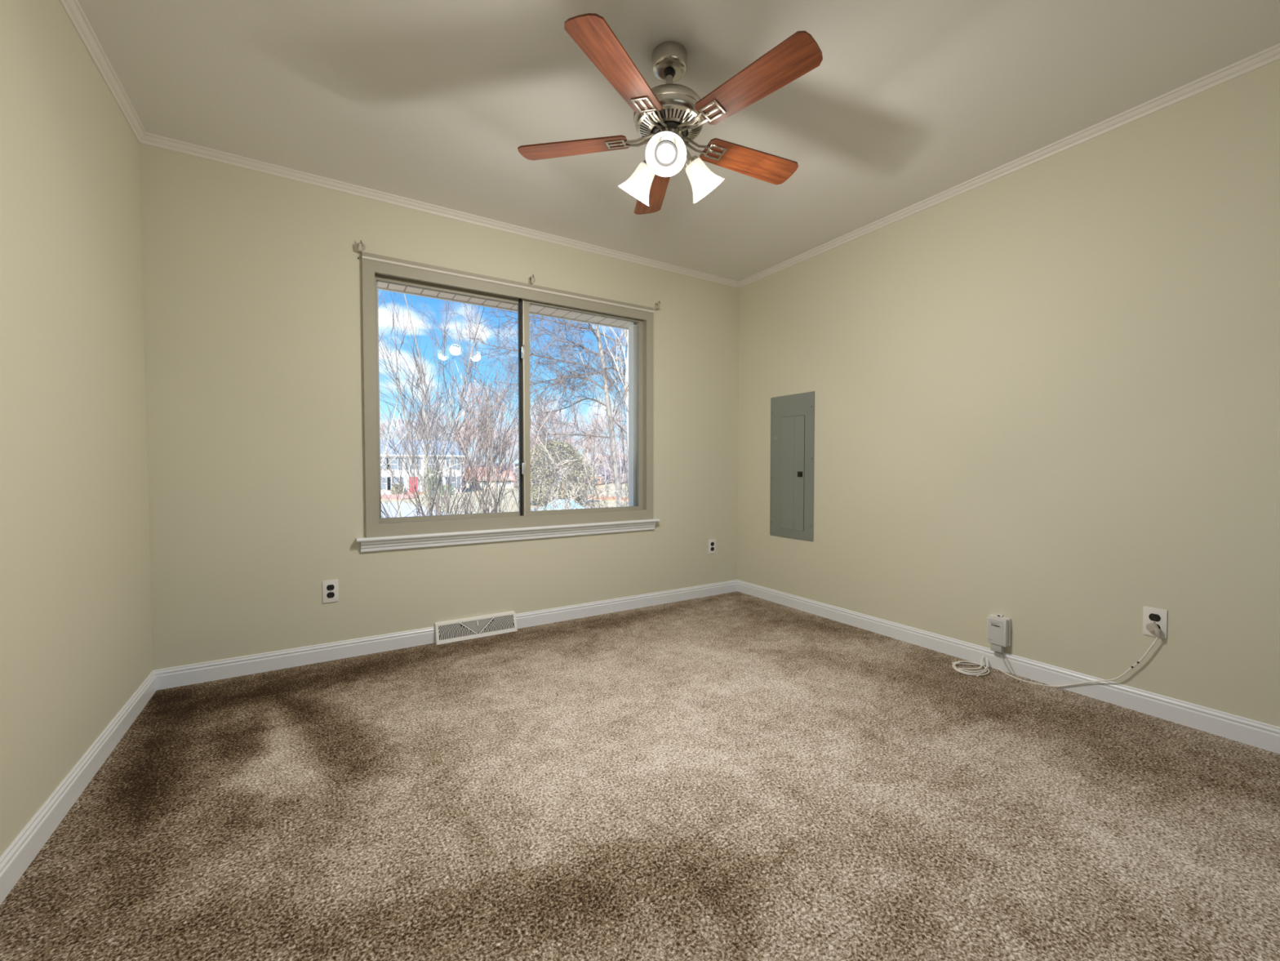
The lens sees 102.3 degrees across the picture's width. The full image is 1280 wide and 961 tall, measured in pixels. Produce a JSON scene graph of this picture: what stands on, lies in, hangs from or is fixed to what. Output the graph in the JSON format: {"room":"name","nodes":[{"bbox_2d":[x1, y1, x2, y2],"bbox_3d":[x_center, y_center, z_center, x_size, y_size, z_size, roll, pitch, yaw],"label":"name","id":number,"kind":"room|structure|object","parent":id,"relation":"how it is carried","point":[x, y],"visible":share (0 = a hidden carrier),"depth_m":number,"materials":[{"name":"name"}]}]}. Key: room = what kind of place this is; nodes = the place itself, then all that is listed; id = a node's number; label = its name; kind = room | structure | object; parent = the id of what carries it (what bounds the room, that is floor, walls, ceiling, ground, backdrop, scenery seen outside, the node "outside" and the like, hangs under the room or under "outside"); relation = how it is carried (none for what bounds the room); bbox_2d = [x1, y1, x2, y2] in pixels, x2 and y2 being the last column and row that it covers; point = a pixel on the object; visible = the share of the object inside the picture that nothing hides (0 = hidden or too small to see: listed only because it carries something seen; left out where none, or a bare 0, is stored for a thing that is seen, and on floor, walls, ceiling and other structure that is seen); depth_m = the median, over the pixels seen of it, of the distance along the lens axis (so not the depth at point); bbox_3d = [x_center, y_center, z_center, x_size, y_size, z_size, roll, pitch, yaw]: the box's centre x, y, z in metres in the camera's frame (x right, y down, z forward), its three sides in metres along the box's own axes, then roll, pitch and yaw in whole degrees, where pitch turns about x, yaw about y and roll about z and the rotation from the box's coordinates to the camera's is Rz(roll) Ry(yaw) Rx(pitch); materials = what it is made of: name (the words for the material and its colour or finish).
{"room":"empty bedroom","nodes":[
{"label":"empty bedroom","id":0,"kind":"room"},
{"bbox_2d":[0,0,152,856],"bbox_3d":[-0.713,-0.138,-0.222,0.150,2.790,6.082,-1,2,-32],"label":"wall","id":1,"kind":"structure","parent":0,"point":[76,646],"depth_m":1.54,"materials":[{"name":"beige paint"}]},
{"bbox_2d":[0,670,156,904],"bbox_3d":[-0.644,0.960,-0.148,0.012,0.090,5.782,-1,2,-32],"label":"baseboard","id":2,"kind":"structure","parent":1,"relation":"attached to","point":[17,857],"depth_m":1.48,"materials":[{"name":"white paint"}]},
{"bbox_2d":[58,0,146,142],"bbox_3d":[-0.636,-1.415,-0.210,0.031,0.038,5.782,-1,2,-32],"label":"trim","id":3,"kind":"structure","parent":1,"relation":"attached to","point":[73,8],"depth_m":1.82,"materials":[{"name":"white paint"}]},
{"bbox_2d":[138,142,738,670],"bbox_3d":[-0.737,-0.236,3.253,3.778,2.790,0.150,-1,2,-32],"label":"wall","id":4,"kind":"structure","parent":0,"point":[252,280],"depth_m":2.60,"materials":[{"name":"beige paint"}]},
{"bbox_2d":[322,579,338,603],"bbox_3d":[-1.591,0.569,2.652,0.070,0.114,0.007,-1,2,-32],"label":"wall outlet","id":5,"kind":"object","parent":4,"relation":"attached to","point":[330,588],"visible":1,"depth_m":2.65,"materials":[{"name":"white plastic"}]},
{"bbox_2d":[326,591,334,597],"bbox_3d":[-1.590,0.589,2.651,0.034,0.028,0.003,-1,2,-32],"label":"receptacle","id":6,"kind":"object","parent":5,"relation":"attached to","point":[329,594],"depth_m":2.65,"materials":[{"name":"grey plastic"}]},
{"bbox_2d":[326,584,334,590],"bbox_3d":[-1.590,0.550,2.650,0.034,0.028,0.003,-1,2,-32],"label":"receptacle","id":7,"kind":"object","parent":5,"relation":"attached to","point":[329,587],"depth_m":2.65,"materials":[{"name":"grey plastic"}]},
{"bbox_2d":[357,240,365,253],"bbox_3d":[-1.441,-1.210,2.673,0.040,0.058,0.045,-1,2,-32],"label":"curtain rod bracket","id":8,"kind":"object","parent":4,"relation":"attached to","point":[361,246],"visible":1,"depth_m":2.67,"materials":[{"name":"white metal"}]},
{"bbox_2d":[138,132,738,288],"bbox_3d":[-0.689,-1.510,3.140,3.478,0.038,0.031,-1,2,-32],"label":"trim","id":9,"kind":"structure","parent":4,"relation":"attached to","point":[149,139],"depth_m":2.76,"materials":[{"name":"white paint"}]},
{"bbox_2d":[153,579,737,689],"bbox_3d":[-0.694,0.865,3.215,3.478,0.090,0.012,-1,2,-32],"label":"baseboard","id":10,"kind":"structure","parent":4,"relation":"attached to","point":[197,673],"depth_m":2.75,"materials":[{"name":"white paint"}]},
{"bbox_2d":[434,610,517,644],"bbox_3d":[-0.954,0.860,3.025,0.461,0.112,0.062,-1,2,-32],"label":"air vent","id":11,"kind":"object","parent":4,"relation":"in","point":[474,627],"visible":1,"depth_m":3.01,"materials":[{"name":"white plastic"}]},
{"bbox_2d":[377,281,628,329],"bbox_3d":[-0.774,-1.625,3.696,5.830,0.658,0.748,-1,2,-32],"label":"roof eave","id":12,"kind":"object","parent":4,"relation":"attached to","point":[534,309],"visible":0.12,"depth_m":3.88,"materials":[{"name":"beige plastic"}]},
{"bbox_2d":[355,251,660,552],"bbox_3d":[-0.719,-0.420,3.240,1.893,1.566,0.221,-1,2,-32],"label":"window","id":13,"kind":"structure","parent":4,"relation":"in","point":[382,534],"depth_m":3.17,"materials":[{"name":"beige paint"}]},
{"bbox_2d":[528,274,535,284],"bbox_3d":[-0.655,-1.230,3.161,0.043,0.058,0.045,-1,2,-32],"label":"curtain rod bracket","id":14,"kind":"object","parent":4,"relation":"attached to","point":[531,279],"visible":1,"depth_m":3.16,"materials":[{"name":"white metal"}]},
{"bbox_2d":[654,301,660,310],"bbox_3d":[0.133,-1.238,3.650,0.043,0.058,0.045,-1,2,-32],"label":"curtain rod bracket","id":15,"kind":"object","parent":4,"relation":"attached to","point":[656,304],"visible":1,"depth_m":3.65,"materials":[{"name":"white metal"}]},
{"bbox_2d":[708,538,715,554],"bbox_3d":[0.558,0.509,3.986,0.070,0.114,0.007,-1,2,-32],"label":"wall outlet","id":16,"kind":"object","parent":4,"relation":"attached to","point":[712,542],"visible":1,"depth_m":3.98,"materials":[{"name":"white plastic"}]},
{"bbox_2d":[0,591,1279,960],"bbox_3d":[0.828,1.104,0.766,3.675,0.250,5.975,-1,2,-32],"label":"floor","id":17,"kind":"structure","parent":0,"point":[736,775],"depth_m":1.47,"materials":[{"name":"carpet"}]},
{"bbox_2d":[77,0,1279,281],"bbox_3d":[0.828,-1.560,0.695,3.678,0.200,5.982,-1,2,-32],"label":"ceiling","id":18,"kind":"structure","parent":0,"point":[907,103],"depth_m":1.97,"materials":[{"name":"white paint"}]},
{"bbox_2d":[517,13,822,214],"bbox_3d":[0.136,-1.252,1.820,1.048,0.478,1.064,-1,2,-32],"label":"ceiling fan","id":19,"kind":"object","parent":18,"relation":"hanging from","point":[668,117],"visible":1,"depth_m":1.71,"materials":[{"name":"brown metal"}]},
{"bbox_2d":[637,104,702,143],"bbox_3d":[0.104,-1.236,1.818,0.227,0.023,0.227,-1,2,-32],"label":"vent","id":20,"kind":"object","parent":19,"relation":"attached to","point":[673,116],"depth_m":1.76,"materials":[{"name":"silver metal"}]},
{"bbox_2d":[737,58,1279,726],"bbox_3d":[2.369,-0.192,1.691,0.150,2.790,6.082,-1,2,-32],"label":"wall","id":21,"kind":"structure","parent":0,"point":[1046,390],"depth_m":2.29,"materials":[{"name":"beige paint"}]},
{"bbox_2d":[769,391,814,541],"bbox_3d":[1.066,-0.098,3.639,0.013,1.012,0.392,-1,2,-32],"label":"breaker panel","id":22,"kind":"object","parent":21,"relation":"attached to","point":[793,415],"visible":1,"depth_m":3.62,"materials":[{"name":"grey metal"}]},
{"bbox_2d":[986,613,1015,674],"bbox_3d":[1.761,0.792,2.510,0.049,0.271,0.121,-1,2,-32],"label":"box","id":23,"kind":"object","parent":21,"relation":"attached to","point":[998,626],"visible":1,"depth_m":2.50,"materials":[{"name":"white plastic"}]},
{"bbox_2d":[737,579,1279,753],"bbox_3d":[2.300,0.909,1.679,0.012,0.090,5.782,-1,2,-32],"label":"baseboard","id":24,"kind":"structure","parent":21,"relation":"attached to","point":[1258,734],"depth_m":2.32,"materials":[{"name":"white paint"}]},
{"bbox_2d":[738,43,1279,288],"bbox_3d":[2.292,-1.466,1.607,0.031,0.038,5.782,-1,2,-32],"label":"trim","id":25,"kind":"structure","parent":21,"relation":"attached to","point":[1270,55],"depth_m":2.29,"materials":[{"name":"white paint"}]},
{"bbox_2d":[1142,605,1167,638],"bbox_3d":[2.059,0.567,2.063,0.007,0.114,0.070,-1,2,-32],"label":"wall outlet","id":26,"kind":"object","parent":21,"relation":"attached to","point":[1158,616],"visible":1,"depth_m":2.06,"materials":[{"name":"white plastic"}]},
{"bbox_2d":[951,622,1160,686],"bbox_3d":[1.790,0.751,2.305,0.227,0.377,0.733,-1,2,-32],"label":"lead","id":27,"kind":"object","parent":26,"relation":"attached to","point":[1153,627],"visible":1,"depth_m":2.36,"materials":[{"name":"beige plastic"}]},
{"bbox_2d":[1148,613,1160,621],"bbox_3d":[2.057,0.547,2.061,0.003,0.028,0.034,-1,2,-32],"label":"receptacle","id":28,"kind":"object","parent":26,"relation":"attached to","point":[1152,616],"depth_m":2.06,"materials":[{"name":"grey plastic"}]},
{"label":"outside","id":29,"kind":"structure","parent":0,"visible":0},
{"bbox_2d":[381,502,448,517],"bbox_3d":[-19.032,2.560,40.013,6.971,0.030,26.763,-1,2,-32],"label":"driveway","id":30,"kind":"structure","parent":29,"point":[405,509],"depth_m":43.13,"materials":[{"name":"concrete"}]},
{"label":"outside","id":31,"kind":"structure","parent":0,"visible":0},
{"bbox_2d":[381,482,628,514],"bbox_3d":[19.419,1.537,76.865,234.000,0.001,190.000,-1,2,-32],"label":"lawn","id":32,"kind":"structure","parent":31,"point":[509,504],"depth_m":54.66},
{"bbox_2d":[380,420,389,439],"bbox_3d":[-42.497,-4.246,83.310,6.000,11.241,5.662,0,2,-4],"label":"tree","id":33,"kind":"object","parent":32,"relation":"on","point":[387,420],"visible":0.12,"depth_m":82.58,"materials":[{"name":"beige plant"}]},
{"bbox_2d":[380,414,412,438],"bbox_3d":[-39.237,-4.413,79.562,6.539,11.759,8.708,0,2,-8],"label":"tree","id":34,"kind":"object","parent":32,"relation":"on","point":[399,420],"visible":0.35,"depth_m":80.16,"materials":[{"name":"beige plant"}]},
{"bbox_2d":[389,483,406,494],"bbox_3d":[-30.968,1.120,66.065,1.930,1.627,2.082,0,2,9],"label":"bush","id":35,"kind":"object","parent":32,"relation":"on","point":[397,484],"visible":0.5,"depth_m":65.71,"materials":[{"name":"green plant"}]},
{"bbox_2d":[381,493,416,499],"bbox_3d":[-29.545,1.915,62.012,4.952,0.080,13.194,-1,2,-25],"label":"brick walk","id":36,"kind":"structure","parent":32,"relation":"on","point":[392,496],"depth_m":60.55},
{"bbox_2d":[389,378,445,440],"bbox_3d":[-34.267,-7.401,81.100,7.183,17.658,8.100,0,2,14],"label":"tree","id":37,"kind":"object","parent":32,"relation":"on","point":[420,428],"visible":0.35,"depth_m":79.55,"materials":[{"name":"beige plant"}]},
{"bbox_2d":[380,439,464,494],"bbox_3d":[-33.257,-2.625,70.115,16.300,8.700,10.700,-1,2,-32],"label":"house","id":38,"kind":"structure","parent":32,"relation":"on","point":[448,458],"depth_m":67.78,"materials":[{"name":"white"}]},
{"bbox_2d":[387,476,391,489],"bbox_3d":[-32.093,0.368,65.995,0.380,1.650,0.070,-1,2,-32],"label":"shutter","id":39,"kind":"object","parent":38,"relation":"hanging from","point":[388,479],"depth_m":65.97,"materials":[{"name":"grey"}]},
{"bbox_2d":[404,457,408,469],"bbox_3d":[-30.292,-2.138,67.043,0.380,1.500,0.070,-1,2,-32],"label":"shutter","id":40,"kind":"object","parent":38,"relation":"hanging from","point":[406,460],"depth_m":67.01,"materials":[{"name":"grey"}]},
{"bbox_2d":[457,476,460,488],"bbox_3d":[-24.813,0.240,70.513,0.380,1.650,0.070,-1,2,-32],"label":"shutter","id":41,"kind":"object","parent":38,"relation":"hanging from","point":[458,482],"depth_m":70.48,"materials":[{"name":"grey"}]},
{"bbox_2d":[457,458,460,469],"bbox_3d":[-24.744,-2.235,70.486,0.380,1.500,0.070,-1,2,-32],"label":"shutter","id":42,"kind":"object","parent":38,"relation":"hanging from","point":[459,467],"depth_m":70.46,"materials":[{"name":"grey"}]},
{"bbox_2d":[380,371,471,517],"bbox_3d":[-3.272,1.011,5.542,2.951,5.073,3.117,0,2,-4],"label":"bare shrub","id":43,"kind":"object","parent":32,"relation":"on","point":[381,464],"visible":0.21,"depth_m":6.09,"materials":[{"name":"beige plant"}]},
{"bbox_2d":[422,467,439,494],"bbox_3d":[-27.151,0.081,66.642,2.317,3.647,2.438,-1,2,-32],"label":"bush","id":44,"kind":"object","parent":32,"relation":"on","point":[428,468],"visible":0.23,"depth_m":66.42,"materials":[{"name":"green plant"}]},
{"bbox_2d":[420,400,452,440],"bbox_3d":[-33.158,-5.841,83.273,6.314,14.414,5.935,0,2,0],"label":"tree","id":45,"kind":"object","parent":32,"relation":"on","point":[426,400],"visible":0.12,"depth_m":82.98,"materials":[{"name":"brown plant"}]},
{"bbox_2d":[437,484,456,494],"bbox_3d":[-24.818,1.172,65.981,2.413,1.575,2.271,-1,2,-32],"label":"bush","id":46,"kind":"object","parent":32,"relation":"on","point":[453,490],"visible":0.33,"depth_m":65.74,"materials":[{"name":"green plant"}]},
{"bbox_2d":[427,408,468,448],"bbox_3d":[-32.657,-5.545,87.428,6.857,13.614,7.267,-1,2,-39],"label":"tree","id":47,"kind":"object","parent":32,"relation":"on","point":[428,409],"visible":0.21,"depth_m":87.25,"materials":[{"name":"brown plant"}]},
{"bbox_2d":[422,383,506,450],"bbox_3d":[-29.538,-7.596,85.528,13.177,17.794,9.895,-1,2,-42],"label":"tree","id":48,"kind":"object","parent":32,"relation":"on","point":[466,401],"visible":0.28,"depth_m":84.46,"materials":[{"name":"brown plant"}]},
{"bbox_2d":[449,377,480,488],"bbox_3d":[-29.500,-7.749,84.904,7.380,18.142,8.322,-2,2,-44],"label":"tree","id":49,"kind":"object","parent":32,"relation":"on","point":[470,420],"visible":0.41,"depth_m":84.22,"materials":[{"name":"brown plant"}]},
{"bbox_2d":[470,391,506,466],"bbox_3d":[-27.392,-7.470,93.782,7.035,17.085,7.484,-1,2,-23],"label":"tree","id":50,"kind":"object","parent":32,"relation":"on","point":[500,392],"visible":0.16,"depth_m":92.60,"materials":[{"name":"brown plant"}]},
{"bbox_2d":[462,466,516,488],"bbox_3d":[-25.700,-0.526,87.643,6.944,3.518,9.000,-1,2,-32],"label":"house","id":51,"kind":"structure","parent":32,"relation":"on","point":[511,477],"depth_m":85.36,"materials":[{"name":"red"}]},
{"bbox_2d":[456,379,532,472],"bbox_3d":[-22.872,-7.458,83.184,9.815,17.651,13.071,0,2,0],"label":"tree","id":52,"kind":"object","parent":32,"relation":"on","point":[477,387],"visible":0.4,"depth_m":82.50,"materials":[{"name":"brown plant"}]},
{"bbox_2d":[377,290,628,517],"bbox_3d":[-2.559,-0.833,7.545,4.670,8.657,6.023,-1,2,-25],"label":"tree","id":53,"kind":"object","parent":32,"relation":"on","point":[488,428],"visible":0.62,"depth_m":6.91,"materials":[{"name":"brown plant"}]},
{"bbox_2d":[380,360,626,512],"bbox_3d":[-2.661,0.400,9.895,5.662,6.055,5.582,-1,2,-20],"label":"bare shrub","id":54,"kind":"object","parent":32,"relation":"on","point":[556,505],"visible":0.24,"depth_m":10.28,"materials":[{"name":"beige plant"}]},
{"bbox_2d":[379,311,628,516],"bbox_3d":[-2.102,-0.251,8.777,3.175,7.421,3.933,1,2,31],"label":"crape myrtle","id":55,"kind":"object","parent":32,"relation":"on","point":[508,347],"visible":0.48,"depth_m":8.88,"materials":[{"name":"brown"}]},
{"bbox_2d":[438,302,628,510],"bbox_3d":[-1.875,-1.282,13.370,5.498,9.221,4.504,0,2,4],"label":"bare tree","id":56,"kind":"object","parent":32,"relation":"on","point":[607,404],"visible":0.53,"depth_m":12.94,"materials":[{"name":"grey plant"}]},
{"bbox_2d":[529,413,542,485],"bbox_3d":[-18.714,-5.203,89.136,5.209,12.804,5.873,-1,2,-22],"label":"tree","id":57,"kind":"object","parent":32,"relation":"on","point":[532,413],"visible":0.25,"depth_m":88.75,"materials":[{"name":"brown plant"}]},
{"bbox_2d":[518,396,566,484],"bbox_3d":[-17.559,-7.172,93.379,8.831,16.544,8.333,0,2,-11],"label":"tree","id":58,"kind":"object","parent":32,"relation":"on","point":[540,397],"visible":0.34,"depth_m":93.55,"materials":[{"name":"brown plant"}]},
{"bbox_2d":[529,412,560,484],"bbox_3d":[-18.978,-6.208,96.221,10.673,14.412,8.014,0,2,13],"label":"tree","id":59,"kind":"object","parent":32,"relation":"on","point":[540,412],"visible":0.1,"depth_m":96.12,"materials":[{"name":"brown plant"}]},
{"bbox_2d":[533,414,559,484],"bbox_3d":[-16.823,-5.518,93.376,5.435,13.199,5.782,-1,2,-19],"label":"tree","id":60,"kind":"object","parent":32,"relation":"on","point":[555,415],"visible":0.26,"depth_m":92.56,"materials":[{"name":"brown plant"}]},
{"bbox_2d":[514,440,597,505],"bbox_3d":[-8.107,-0.811,49.623,8.371,6.234,8.167,-1,2,-32],"label":"evergreen tree","id":61,"kind":"object","parent":32,"relation":"on","point":[580,456],"visible":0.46,"depth_m":48.31,"materials":[{"name":"green plant"}]},
{"bbox_2d":[485,317,628,509],"bbox_3d":[-0.354,-0.520,9.290,3.764,7.926,3.324,2,2,43],"label":"crape myrtle","id":62,"kind":"object","parent":32,"relation":"on","point":[625,390],"visible":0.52,"depth_m":8.85,"materials":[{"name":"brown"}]},
{"bbox_2d":[530,498,589,510],"bbox_3d":[-5.365,2.006,33.915,4.300,1.480,1.800,0,2,-7],"label":"parked car","id":63,"kind":"object","parent":32,"relation":"on","point":[580,506],"visible":0.03,"depth_m":33.23,"materials":[{"name":"blue paint"}]},
{"bbox_2d":[544,417,580,463],"bbox_3d":[-15.570,-5.796,101.084,6.722,13.346,7.124,-1,2,-34],"label":"tree","id":64,"kind":"object","parent":32,"relation":"on","point":[569,425],"visible":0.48,"depth_m":101.00,"materials":[{"name":"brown plant"}]},
{"bbox_2d":[559,471,602,497],"bbox_3d":[-6.719,0.466,60.166,4.900,3.118,2.000,-1,2,-32],"label":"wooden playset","id":65,"kind":"object","parent":32,"relation":"on","point":[574,472],"visible":0.2,"depth_m":60.68,"materials":[{"name":"brown wood"}]},
{"bbox_2d":[568,416,595,482],"bbox_3d":[-11.592,-5.786,99.730,6.135,13.375,5.441,1,2,18],"label":"tree","id":66,"kind":"object","parent":32,"relation":"on","point":[585,455],"visible":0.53,"depth_m":99.90,"materials":[{"name":"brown plant"}]},
{"bbox_2d":[559,494,628,501],"bbox_3d":[-5.036,1.995,58.820,15.158,0.100,5.534,1,2,34],"label":"bed","id":67,"kind":"object","parent":32,"relation":"on","point":[600,496],"visible":0.18,"depth_m":57.19,"materials":[{"name":"orange plant"}]},
{"bbox_2d":[583,415,604,476],"bbox_3d":[-9.324,-6.238,104.662,5.766,14.004,6.134,-1,2,-27],"label":"tree","id":68,"kind":"object","parent":32,"relation":"on","point":[592,441],"visible":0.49,"depth_m":103.63,"materials":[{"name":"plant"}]},
{"bbox_2d":[583,426,620,484],"bbox_3d":[-7.799,-5.187,102.080,8.915,12.038,6.694,0,2,9],"label":"tree","id":69,"kind":"object","parent":32,"relation":"on","point":[603,462],"visible":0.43,"depth_m":102.15,"materials":[{"name":"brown plant"}]},
{"bbox_2d":[577,324,628,478],"bbox_3d":[0.216,-1.566,11.259,3.723,9.902,3.752,0,2,1],"label":"bare tree","id":70,"kind":"object","parent":32,"relation":"on","point":[622,331],"visible":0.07,"depth_m":10.96,"materials":[{"name":"white plant"}]},
{"bbox_2d":[619,431,627,481],"bbox_3d":[-0.941,-5.492,107.543,6.604,12.371,6.231,-1,2,-19],"label":"tree","id":71,"kind":"object","parent":32,"relation":"on","point":[626,431],"visible":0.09,"depth_m":106.13,"materials":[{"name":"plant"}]},
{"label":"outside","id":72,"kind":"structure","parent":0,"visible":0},
{"bbox_2d":[461,454,628,485],"bbox_3d":[-10.455,-3.676,135.291,245.000,7.732,49.000,-1,2,-32],"label":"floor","id":73,"kind":"structure","parent":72,"point":[601,467],"depth_m":129.32,"materials":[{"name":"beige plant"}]},
{"bbox_2d":[379,411,391,437],"bbox_3d":[-45.605,-5.645,90.131,5.896,13.460,5.542,1,2,27],"label":"tree","id":74,"kind":"object","parent":73,"relation":"on","point":[388,411],"visible":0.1,"depth_m":90.96,"materials":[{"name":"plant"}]},
{"bbox_2d":[387,428,404,439],"bbox_3d":[-48.497,-5.990,103.558,4.663,9.257,4.941,0,2,-4],"label":"tree","id":75,"kind":"object","parent":73,"relation":"on","point":[399,428],"visible":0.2,"depth_m":102.90,"materials":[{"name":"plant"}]},
{"bbox_2d":[390,417,417,439],"bbox_3d":[-45.035,-6.156,99.451,6.273,12.454,6.648,-1,2,-18],"label":"tree","id":76,"kind":"object","parent":73,"relation":"on","point":[396,417],"visible":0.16,"depth_m":99.15,"materials":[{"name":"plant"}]},
{"bbox_2d":[400,398,417,439],"bbox_3d":[-48.362,-10.272,111.929,6.476,15.726,6.889,-1,2,-20],"label":"tree","id":77,"kind":"object","parent":73,"relation":"on","point":[409,398],"visible":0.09,"depth_m":111.17,"materials":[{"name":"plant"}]},
{"bbox_2d":[410,391,453,440],"bbox_3d":[-38.364,-8.319,96.760,7.216,17.739,8.137,1,2,21],"label":"tree","id":78,"kind":"object","parent":73,"relation":"on","point":[438,391],"visible":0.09,"depth_m":96.18,"materials":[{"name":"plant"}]},
{"bbox_2d":[444,408,472,442],"bbox_3d":[-35.909,-7.699,103.433,6.178,15.003,6.572,1,2,17],"label":"tree","id":79,"kind":"object","parent":73,"relation":"on","point":[462,409],"visible":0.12,"depth_m":102.47,"materials":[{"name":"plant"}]},
{"bbox_2d":[459,419,492,466],"bbox_3d":[-31.847,-5.815,100.908,6.590,13.084,6.984,0,2,-6],"label":"tree","id":80,"kind":"object","parent":73,"relation":"on","point":[467,420],"visible":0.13,"depth_m":99.67,"materials":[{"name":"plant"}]},
{"bbox_2d":[469,396,483,466],"bbox_3d":[-36.385,-10.741,116.653,7.365,16.812,6.923,1,2,27],"label":"tree","id":81,"kind":"object","parent":73,"relation":"on","point":[470,397],"visible":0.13,"depth_m":117.37,"materials":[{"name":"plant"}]},
{"bbox_2d":[458,394,506,466],"bbox_3d":[-31.251,-8.350,102.520,12.389,16.730,9.303,0,2,1],"label":"tree","id":82,"kind":"object","parent":73,"relation":"on","point":[480,394],"visible":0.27,"depth_m":102.12,"materials":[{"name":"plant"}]},
{"bbox_2d":[467,404,500,458],"bbox_3d":[-29.578,-7.583,99.035,7.597,16.563,6.738,-1,2,-39],"label":"tree","id":83,"kind":"object","parent":73,"relation":"on","point":[482,405],"visible":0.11,"depth_m":99.25,"materials":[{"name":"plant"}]},
{"bbox_2d":[493,408,514,467],"bbox_3d":[-32.352,-10.006,121.807,7.012,15.287,6.219,0,2,-14],"label":"tree","id":84,"kind":"object","parent":73,"relation":"on","point":[504,409],"visible":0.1,"depth_m":122.11,"materials":[{"name":"grey plant"}]},
{"bbox_2d":[494,421,516,465],"bbox_3d":[-32.015,-8.167,121.530,6.165,12.239,6.533,0,2,12],"label":"tree","id":85,"kind":"object","parent":73,"relation":"on","point":[500,421],"visible":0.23,"depth_m":121.01,"materials":[{"name":"grey plant"}]},
{"bbox_2d":[500,440,518,465],"bbox_3d":[-27.135,-4.802,106.218,4.306,9.386,3.818,-1,2,-27],"label":"tree","id":86,"kind":"object","parent":73,"relation":"on","point":[508,440],"visible":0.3,"depth_m":105.74,"materials":[{"name":"grey plant"}]},
{"bbox_2d":[506,430,518,472],"bbox_3d":[-28.603,-6.233,114.729,4.498,10.267,4.228,1,2,29],"label":"tree","id":87,"kind":"object","parent":73,"relation":"on","point":[510,446],"visible":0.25,"depth_m":114.14,"materials":[{"name":"grey plant"}]},
{"bbox_2d":[511,414,563,455],"bbox_3d":[-20.981,-6.774,105.198,8.277,14.884,11.022,1,2,27],"label":"tree","id":88,"kind":"object","parent":73,"relation":"on","point":[544,415],"visible":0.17,"depth_m":103.96,"materials":[{"name":"grey plant"}]},
{"bbox_2d":[530,408,566,441],"bbox_3d":[-22.464,-10.335,126.873,11.391,15.383,8.554,0,2,10],"label":"tree","id":89,"kind":"object","parent":73,"relation":"on","point":[562,415],"visible":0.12,"depth_m":124.93,"materials":[{"name":"grey plant"}]},
{"bbox_2d":[546,412,586,471],"bbox_3d":[-15.510,-6.586,104.385,7.620,14.276,7.191,1,2,32],"label":"tree","id":90,"kind":"object","parent":73,"relation":"on","point":[581,412],"visible":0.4,"depth_m":104.49,"materials":[{"name":"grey plant"}]},
{"bbox_2d":[558,422,582,450],"bbox_3d":[-18.523,-9.358,133.044,6.577,12.321,6.206,0,2,7],"label":"tree","id":91,"kind":"object","parent":73,"relation":"on","point":[562,422],"visible":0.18,"depth_m":133.90,"materials":[{"name":"grey plant"}]},
{"bbox_2d":[561,411,586,463],"bbox_3d":[-13.586,-7.545,109.300,7.092,15.460,6.289,1,2,25],"label":"tree","id":92,"kind":"object","parent":73,"relation":"on","point":[573,411],"visible":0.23,"depth_m":108.42,"materials":[{"name":"grey plant"}]},
{"bbox_2d":[571,396,603,472],"bbox_3d":[-11.884,-9.875,115.881,7.683,18.657,8.173,0,2,5],"label":"tree","id":93,"kind":"object","parent":73,"relation":"on","point":[593,420],"visible":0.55,"depth_m":116.37,"materials":[{"name":"grey plant"}]},
{"bbox_2d":[577,421,602,465],"bbox_3d":[-13.051,-9.349,136.218,6.823,12.782,6.438,0,2,-1],"label":"tree","id":94,"kind":"object","parent":73,"relation":"on","point":[579,421],"visible":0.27,"depth_m":135.36,"materials":[{"name":"grey plant"}]},
{"bbox_2d":[574,417,617,467],"bbox_3d":[-11.901,-9.916,134.462,8.135,14.629,10.833,1,2,33],"label":"tree","id":95,"kind":"object","parent":73,"relation":"on","point":[605,417],"visible":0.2,"depth_m":132.85,"materials":[{"name":"grey plant"}]},
{"bbox_2d":[594,441,608,475],"bbox_3d":[-8.793,-5.113,121.436,4.629,8.672,4.368,-2,2,-44],"label":"tree","id":96,"kind":"object","parent":73,"relation":"on","point":[601,442],"visible":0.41,"depth_m":120.99,"materials":[{"name":"grey plant"}]},
{"bbox_2d":[582,409,625,480],"bbox_3d":[-8.213,-8.414,116.764,9.452,16.997,12.587,0,2,3],"label":"tree","id":97,"kind":"object","parent":73,"relation":"on","point":[605,444],"visible":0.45,"depth_m":116.09,"materials":[{"name":"grey plant"}]},
{"bbox_2d":[596,412,626,477],"bbox_3d":[-6.692,-8.733,125.207,8.049,15.981,8.530,-1,2,-20],"label":"tree","id":98,"kind":"object","parent":73,"relation":"on","point":[619,433],"visible":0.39,"depth_m":124.42,"materials":[{"name":"grey plant"}]},
{"bbox_2d":[606,414,626,468],"bbox_3d":[-5.701,-10.476,137.523,6.927,15.812,6.511,0,2,1],"label":"tree","id":99,"kind":"object","parent":73,"relation":"on","point":[614,415],"visible":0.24,"depth_m":136.89,"materials":[{"name":"grey plant"}]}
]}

